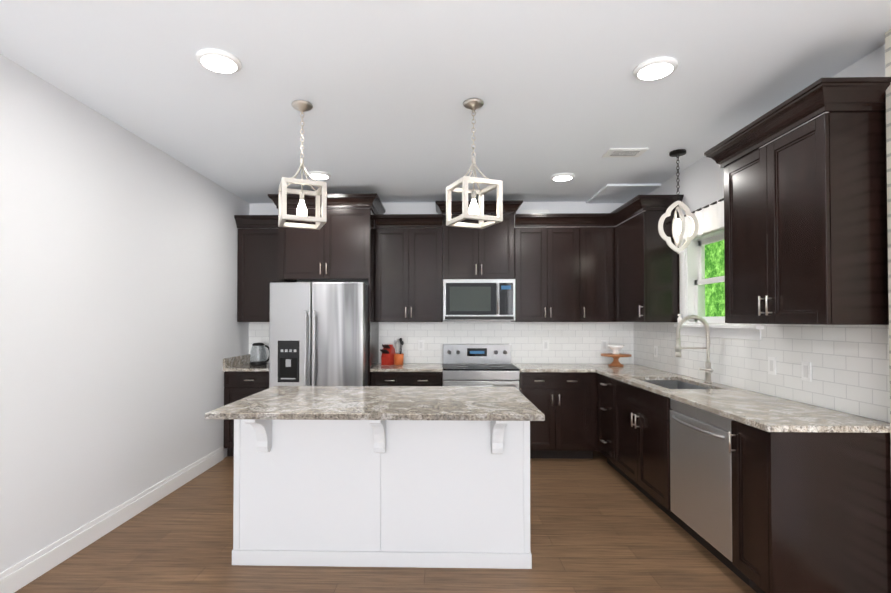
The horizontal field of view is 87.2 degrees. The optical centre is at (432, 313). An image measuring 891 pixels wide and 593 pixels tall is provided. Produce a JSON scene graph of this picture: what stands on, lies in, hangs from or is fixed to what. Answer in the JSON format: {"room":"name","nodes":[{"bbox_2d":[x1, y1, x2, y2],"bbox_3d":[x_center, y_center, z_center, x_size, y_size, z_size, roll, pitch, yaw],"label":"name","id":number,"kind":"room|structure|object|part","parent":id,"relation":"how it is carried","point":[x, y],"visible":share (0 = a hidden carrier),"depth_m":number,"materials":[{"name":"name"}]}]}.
{"room":"kitchen","nodes":[
{"label":"kitchen","id":0,"kind":"room"},
{"bbox_2d":[0,54,249,572],"bbox_3d":[-2.313,0.030,-0.231,0.150,2.750,11.520,0,-1,1],"label":"wall","id":1,"kind":"structure","parent":0,"point":[124,333],"depth_m":3.01,"materials":[{"name":"paint"}]},
{"bbox_2d":[0,446,223,592],"bbox_3d":[-2.237,1.332,-0.641,0.018,0.135,10.720,0,-1,1],"label":"baseboard","id":2,"kind":"structure","parent":1,"relation":"attached to","point":[21,574],"depth_m":2.98,"materials":[{"name":"white wood"}]},
{"bbox_2d":[223,355,249,366],"bbox_3d":[-2.103,0.513,5.045,0.020,0.100,0.631,0,-1,1],"label":"backsplash","id":3,"kind":"structure","parent":1,"relation":"attached to","point":[234,361],"depth_m":4.99,"materials":[{"name":"beige stone"}]},
{"bbox_2d":[14,451,756,592],"bbox_3d":[0.101,1.454,-0.307,5.680,0.100,11.520,0,-1,1],"label":"floor","id":4,"kind":"structure","parent":0,"point":[599,523],"depth_m":2.76,"materials":[{"name":"brown wood"}]},
{"bbox_2d":[224,371,268,455],"bbox_3d":[-1.842,1.036,5.041,0.542,0.885,0.611,0,-1,1],"label":"base cabinet","id":5,"kind":"object","parent":4,"relation":"on","point":[238,385],"depth_m":4.75,"materials":[{"name":"brown wood"}]},
{"bbox_2d":[223,363,268,370],"bbox_3d":[-1.841,0.578,5.038,0.544,0.030,0.631,0,-1,1],"label":"countertop","id":6,"kind":"structure","parent":5,"relation":"on","point":[242,366],"depth_m":4.73,"materials":[{"name":"beige stone"}]},
{"bbox_2d":[250,343,268,365],"bbox_3d":[-1.859,0.440,5.065,0.228,0.245,0.176,0,-1,1],"label":"kettle","id":7,"kind":"object","parent":6,"relation":"on","point":[256,362],"visible":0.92,"depth_m":5.03,"materials":[{"name":"silver plastic"}]},
{"bbox_2d":[269,282,367,387],"bbox_3d":[-1.105,0.591,4.863,0.910,1.770,0.905,0,-1,1],"label":"fridge","id":8,"kind":"object","parent":4,"relation":"on","point":[318,333],"visible":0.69,"depth_m":4.48,"materials":[{"name":"grey metal"}]},
{"bbox_2d":[232,419,531,568],"bbox_3d":[-0.290,0.999,2.884,1.714,0.900,0.897,0,-1,1],"label":"kitchen island","id":9,"kind":"object","parent":4,"relation":"on","point":[404,493],"visible":0.77,"depth_m":2.68,"materials":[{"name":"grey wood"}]},
{"bbox_2d":[205,386,544,420],"bbox_3d":[-0.287,0.531,2.857,1.726,0.032,0.994,0,-1,1],"label":"island countertop","id":10,"kind":"structure","parent":9,"relation":"on","point":[462,403],"depth_m":2.63,"materials":[{"name":"stone"}]},
{"bbox_2d":[368,371,442,385],"bbox_3d":[-0.254,1.036,5.005,0.725,0.885,0.611,0,-1,1],"label":"base cabinet","id":11,"kind":"object","parent":4,"relation":"on","point":[375,378],"depth_m":4.71,"materials":[{"name":"brown wood"}]},
{"bbox_2d":[371,363,442,370],"bbox_3d":[-0.254,0.577,5.001,0.729,0.030,0.631,0,-1,1],"label":"countertop","id":12,"kind":"structure","parent":11,"relation":"on","point":[406,366],"depth_m":4.83,"materials":[{"name":"beige stone"}]},
{"bbox_2d":[380,344,394,364],"bbox_3d":[-0.494,0.450,5.106,0.100,0.226,0.197,0,-1,21],"label":"knife block","id":13,"kind":"object","parent":12,"relation":"on","point":[388,353],"visible":1,"depth_m":5.08,"materials":[{"name":"red"}]},
{"bbox_2d":[394,338,403,364],"bbox_3d":[-0.368,0.416,5.131,0.114,0.294,0.110,0,-1,1],"label":"utensil crock","id":14,"kind":"object","parent":12,"relation":"on","point":[398,358],"visible":1,"depth_m":5.10,"materials":[{"name":"orange ceramic"}]},
{"bbox_2d":[443,344,519,390],"bbox_3d":[0.493,0.910,4.933,0.764,1.135,0.723,0,-1,1],"label":"range","id":15,"kind":"object","parent":4,"relation":"on","point":[482,365],"visible":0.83,"depth_m":4.91,"materials":[{"name":"grey metal"}]},
{"bbox_2d":[519,371,594,458],"bbox_3d":[1.234,1.035,4.970,0.708,0.885,0.611,0,-1,1],"label":"base cabinet","id":16,"kind":"object","parent":4,"relation":"on","point":[563,398],"depth_m":4.67,"materials":[{"name":"brown wood"}]},
{"bbox_2d":[511,363,658,370],"bbox_3d":[1.569,0.577,4.959,1.382,0.030,0.631,0,-1,1],"label":"countertop","id":17,"kind":"structure","parent":16,"relation":"on","point":[522,366],"depth_m":4.83,"materials":[{"name":"beige stone"}]},
{"bbox_2d":[601,353,631,366],"bbox_3d":[1.954,0.498,4.976,0.310,0.125,0.310,0,-1,1],"label":"cake stand","id":18,"kind":"object","parent":17,"relation":"on","point":[615,362],"visible":0.98,"depth_m":4.94,"materials":[{"name":"brown wood"}]},
{"bbox_2d":[607,345,624,353],"bbox_3d":[1.954,0.386,4.977,0.180,0.095,0.180,0,-1,1],"label":"bowl","id":19,"kind":"object","parent":18,"relation":"on","point":[615,348],"visible":0.98,"depth_m":4.94,"materials":[{"name":"white ceramic"}]},
{"bbox_2d":[591,371,597,450],"bbox_3d":[1.894,1.035,4.955,0.733,0.885,0.611,0,-1,1],"label":"base cabinet","id":20,"kind":"object","parent":4,"relation":"on","point":[594,375],"depth_m":4.68,"materials":[{"name":"brown wood"}]},
{"bbox_2d":[615,406,666,513],"bbox_3d":[1.919,1.150,3.672,0.611,0.620,1.000,0,-1,1],"label":"base cabinet","id":21,"kind":"object","parent":4,"relation":"on","point":[640,435],"depth_m":3.59,"materials":[{"name":"brown wood"}]},
{"bbox_2d":[598,374,690,468],"bbox_3d":[1.935,1.027,4.390,0.611,0.885,0.554,0,-1,1],"label":"base cabinet","id":22,"kind":"object","parent":4,"relation":"on","point":[611,393],"depth_m":4.15,"materials":[{"name":"brown wood"}]},
{"bbox_2d":[595,370,690,381],"bbox_3d":[1.924,0.568,4.335,0.630,0.030,0.599,0,-1,1],"label":"countertop","id":23,"kind":"structure","parent":22,"relation":"on","point":[619,375],"depth_m":4.14,"materials":[{"name":"beige stone"}]},
{"bbox_2d":[663,398,726,565],"bbox_3d":[1.898,1.005,2.788,0.611,0.885,0.750,0,-1,1],"label":"dishwasher","id":24,"kind":"object","parent":4,"relation":"on","point":[696,439],"depth_m":2.83,"materials":[{"name":"grey metal"}]},
{"bbox_2d":[727,418,890,592],"bbox_3d":[1.887,0.998,2.325,0.611,0.885,0.311,0,-1,1],"label":"base cabinet","id":25,"kind":"object","parent":4,"relation":"on","point":[757,492],"depth_m":2.17,"materials":[{"name":"brown wood"}]},
{"bbox_2d":[655,390,889,433],"bbox_3d":[1.887,0.554,2.745,0.630,0.046,1.162,0,-1,1],"label":"countertop","id":26,"kind":"structure","parent":25,"relation":"on","point":[770,414],"depth_m":2.46,"materials":[{"name":"beige stone"}]},
{"bbox_2d":[642,380,708,388],"bbox_3d":[1.904,0.677,3.679,0.420,0.205,0.730,0,-1,1],"label":"sink basin","id":27,"kind":"object","parent":26,"relation":"in","point":[670,384],"depth_m":4.01,"materials":[{"name":"silver metal"}]},
{"bbox_2d":[674,315,712,382],"bbox_3d":[2.035,0.276,3.629,0.285,0.532,0.096,0,-1,1],"label":"faucet","id":28,"kind":"object","parent":26,"relation":"on","point":[708,370],"visible":1,"depth_m":3.64,"materials":[{"name":"silver metal"}]},
{"bbox_2d":[249,202,631,363],"bbox_3d":[0.158,0.109,5.398,4.530,2.750,0.150,0,-1,1],"label":"wall","id":29,"kind":"structure","parent":0,"point":[414,208],"depth_m":5.32,"materials":[{"name":"paint"}]},
{"bbox_2d":[237,225,289,321],"bbox_3d":[-1.834,-0.411,5.209,0.550,1.015,0.316,0,-1,1],"label":"upper cabinet","id":30,"kind":"object","parent":29,"relation":"attached to","point":[255,257],"depth_m":5.06,"materials":[{"name":"brown wood"}]},
{"bbox_2d":[274,193,381,283],"bbox_3d":[-1.090,-0.764,5.044,0.940,0.845,0.621,0,-1,1],"label":"upper cabinet","id":31,"kind":"object","parent":29,"relation":"attached to","point":[342,250],"depth_m":4.74,"materials":[{"name":"brown wood"}]},
{"bbox_3d":[0.044,-1.072,3.768,4.373,0.265,3.140,0,-1,1],"label":"crown","id":32,"kind":"part","parent":31,"relation":"part of","materials":[{"name":"brown wood"}]},
{"bbox_2d":[374,225,441,321],"bbox_3d":[-0.250,-0.412,5.173,0.725,1.015,0.316,0,-1,1],"label":"upper cabinet","id":33,"kind":"object","parent":29,"relation":"attached to","point":[407,261],"depth_m":5.02,"materials":[{"name":"brown wood"}]},
{"bbox_2d":[249,322,633,363],"bbox_3d":[0.081,0.332,5.318,4.378,0.468,0.006,0,-1,1],"label":"backsplash","id":34,"kind":"structure","parent":29,"relation":"attached to","point":[574,342],"depth_m":5.29,"materials":[{"name":"tile"}]},
{"bbox_2d":[418,340,423,349],"bbox_3d":[-0.129,0.363,5.314,0.070,0.114,0.008,0,-1,1],"label":"electrical outlet","id":35,"kind":"object","parent":34,"relation":"attached to","point":[420,344],"visible":1,"depth_m":5.31,"materials":[{"name":"white plastic"}]},
{"bbox_2d":[543,340,548,349],"bbox_3d":[1.280,0.362,5.281,0.070,0.114,0.008,0,-1,1],"label":"electrical outlet","id":36,"kind":"object","parent":34,"relation":"attached to","point":[545,344],"visible":1,"depth_m":5.28,"materials":[{"name":"white plastic"}]},
{"bbox_2d":[601,340,607,350],"bbox_3d":[1.940,0.362,5.266,0.070,0.114,0.008,0,-1,1],"label":"electrical outlet","id":37,"kind":"object","parent":34,"relation":"attached to","point":[604,343],"visible":0.94,"depth_m":5.26,"materials":[{"name":"white plastic"}]},
{"bbox_2d":[442,201,517,284],"bbox_3d":[0.499,-0.773,5.160,0.767,0.823,0.316,0,-1,1],"label":"upper cabinet","id":38,"kind":"object","parent":29,"relation":"attached to","point":[491,252],"depth_m":5.01,"materials":[{"name":"brown wood"}]},
{"bbox_2d":[443,279,514,320],"bbox_3d":[0.497,-0.140,5.090,0.762,0.438,0.440,0,-1,1],"label":"microwave","id":39,"kind":"object","parent":38,"relation":"attached to","point":[478,299],"visible":1,"depth_m":4.92,"materials":[{"name":"grey metal"}]},
{"bbox_2d":[511,225,589,321],"bbox_3d":[1.260,-0.412,5.138,0.751,1.015,0.316,0,-1,1],"label":"upper cabinet","id":40,"kind":"object","parent":29,"relation":"attached to","point":[550,286],"depth_m":4.99,"materials":[{"name":"brown wood"}]},
{"bbox_2d":[586,225,613,321],"bbox_3d":[1.714,-0.413,5.127,0.406,1.015,0.316,0,-1,1],"label":"upper cabinet","id":41,"kind":"object","parent":29,"relation":"attached to","point":[599,238],"depth_m":4.98,"materials":[{"name":"brown wood"}]},
{"bbox_2d":[0,0,890,203],"bbox_3d":[0.101,-1.396,-0.267,5.680,0.100,11.520,0,-1,1],"label":"ceiling","id":42,"kind":"structure","parent":0,"point":[386,89],"depth_m":2.60,"materials":[{"name":"paint"}]},
{"bbox_2d":[196,48,241,73],"bbox_3d":[-1.102,-1.296,2.417,0.216,0.022,0.216,0,-1,1],"label":"recessed light","id":43,"kind":"object","parent":42,"relation":"in","point":[218,61],"visible":1,"depth_m":2.39,"materials":[{"name":"white plastic"}]},
{"bbox_2d":[278,100,326,229],"bbox_3d":[-0.810,-0.926,2.909,0.258,0.748,0.258,0,-1,-23],"label":"pendant lantern","id":44,"kind":"object","parent":42,"relation":"hanging from","point":[301,106],"visible":1,"depth_m":2.88,"materials":[{"name":"silver metal"}]},
{"bbox_2d":[307,171,330,179],"bbox_3d":[-1.048,-1.270,4.317,0.216,0.022,0.216,0,-1,1],"label":"recessed light","id":45,"kind":"object","parent":42,"relation":"in","point":[319,175],"visible":0.92,"depth_m":4.28,"materials":[{"name":"white plastic"}]},
{"bbox_2d":[446,98,502,228],"bbox_3d":[0.254,-0.926,2.884,0.258,0.748,0.258,0,-1,-23],"label":"pendant lantern","id":46,"kind":"object","parent":42,"relation":"hanging from","point":[476,211],"visible":1,"depth_m":2.86,"materials":[{"name":"silver metal"}]},
{"bbox_2d":[551,173,574,180],"bbox_3d":[1.217,-1.269,4.369,0.216,0.022,0.216,0,-1,1],"label":"recessed light","id":47,"kind":"object","parent":42,"relation":"in","point":[562,177],"visible":1,"depth_m":4.33,"materials":[{"name":"white plastic"}]},
{"bbox_2d":[586,184,660,202],"bbox_3d":[1.997,-1.261,4.953,0.528,0.021,0.688,0,-1,1],"label":"ceiling soffit","id":48,"kind":"structure","parent":42,"relation":"attached to","point":[616,193],"depth_m":4.85,"materials":[{"name":"paint"}]},
{"bbox_2d":[602,148,647,156],"bbox_3d":[1.537,-1.281,3.740,0.300,0.015,0.180,0,-1,1],"label":"ceiling vent","id":49,"kind":"object","parent":42,"relation":"in","point":[624,152],"visible":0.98,"depth_m":3.71,"materials":[{"name":"white plastic"}]},
{"bbox_2d":[633,57,677,80],"bbox_3d":[1.186,-1.295,2.490,0.216,0.022,0.216,0,-1,1],"label":"recessed light","id":50,"kind":"object","parent":42,"relation":"in","point":[657,68],"visible":0.98,"depth_m":2.46,"materials":[{"name":"white plastic"}]},
{"bbox_2d":[658,149,698,253],"bbox_3d":[1.957,-0.882,3.725,0.312,0.814,0.240,0,-1,1],"label":"pendant light","id":51,"kind":"object","parent":42,"relation":"hanging from","point":[678,226],"visible":1,"depth_m":3.71,"materials":[{"name":"white metal"}]},
{"bbox_2d":[633,44,889,422],"bbox_3d":[2.214,0.028,-0.411,0.150,2.750,11.370,0,-1,1],"label":"wall","id":52,"kind":"structure","parent":0,"point":[701,183],"depth_m":3.80,"materials":[{"name":"paint"}]},
{"bbox_2d":[614,195,681,321],"bbox_3d":[2.088,-0.482,4.600,0.316,1.140,0.716,0,-1,1],"label":"upper cabinet","id":53,"kind":"object","parent":52,"relation":"attached to","point":[646,270],"depth_m":4.25,"materials":[{"name":"brown wood"}]},
{"bbox_2d":[672,198,723,240],"bbox_3d":[2.187,-0.749,3.634,0.089,0.216,1.166,0,-1,1],"label":"curtain","id":54,"kind":"object","parent":52,"relation":"attached to","point":[710,216],"visible":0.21,"depth_m":3.69,"materials":[{"name":"white fabric"}]},
{"bbox_3d":[2.187,-0.841,3.636,0.089,0.032,1.166,0,-1,1],"label":"curtain rod","id":55,"kind":"part","parent":54,"relation":"part of","materials":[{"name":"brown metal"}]},
{"bbox_2d":[674,227,763,339],"bbox_3d":[2.279,-0.278,3.684,0.210,0.935,1.120,0,-1,1],"label":"window","id":56,"kind":"structure","parent":52,"relation":"in","point":[692,267],"depth_m":4.06,"materials":[{"name":"white wood"}]},
{"bbox_2d":[677,314,681,322],"bbox_3d":[2.204,0.050,4.166,0.038,0.092,0.038,0,-1,1],"label":"jar","id":57,"kind":"object","parent":56,"relation":"on","point":[679,318],"visible":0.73,"depth_m":4.16,"materials":[{"name":"white ceramic"}]},
{"bbox_2d":[633,322,889,421],"bbox_3d":[2.231,0.310,3.718,0.006,0.468,3.092,0,-1,1],"label":"backsplash","id":58,"kind":"structure","parent":52,"relation":"attached to","point":[850,369],"depth_m":2.83,"materials":[{"name":"tile"}]},
{"bbox_2d":[654,346,657,356],"bbox_3d":[2.245,0.384,4.701,0.008,0.114,0.070,0,-1,1],"label":"electrical outlet","id":59,"kind":"object","parent":58,"relation":"attached to","point":[655,351],"visible":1,"depth_m":4.69,"materials":[{"name":"white plastic"}]},
{"bbox_2d":[768,357,775,374],"bbox_3d":[2.206,0.341,3.038,0.008,0.114,0.070,0,-1,1],"label":"light switch","id":60,"kind":"object","parent":58,"relation":"attached to","point":[772,365],"visible":1,"depth_m":3.03,"materials":[{"name":"white plastic"}]},
{"bbox_2d":[801,361,811,381],"bbox_3d":[2.200,0.342,2.752,0.008,0.114,0.070,0,-1,1],"label":"electrical outlet","id":61,"kind":"object","parent":58,"relation":"attached to","point":[806,370],"visible":1,"depth_m":2.75,"materials":[{"name":"white plastic"}]},
{"bbox_2d":[718,81,890,324],"bbox_3d":[2.042,-0.510,2.628,0.316,1.140,0.814,0,-1,1],"label":"upper cabinet","id":62,"kind":"object","parent":52,"relation":"attached to","point":[805,227],"depth_m":2.32,"materials":[{"name":"brown wood"}]},
{"bbox_2d":[885,29,890,447],"bbox_3d":[2.450,0.060,1.903,0.685,2.749,0.508,0,-1,1],"label":"brick pillar","id":63,"kind":"structure","parent":0,"point":[888,89],"depth_m":2.16,"materials":[{"name":"white paint"}]},
{"label":"outside","id":64,"kind":"structure","parent":0,"visible":0},
{"bbox_2d":[705,240,724,316],"bbox_3d":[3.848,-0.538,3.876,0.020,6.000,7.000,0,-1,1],"label":"trees","id":65,"kind":"object","parent":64,"point":[714,292],"depth_m":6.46,"materials":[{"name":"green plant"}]}
]}

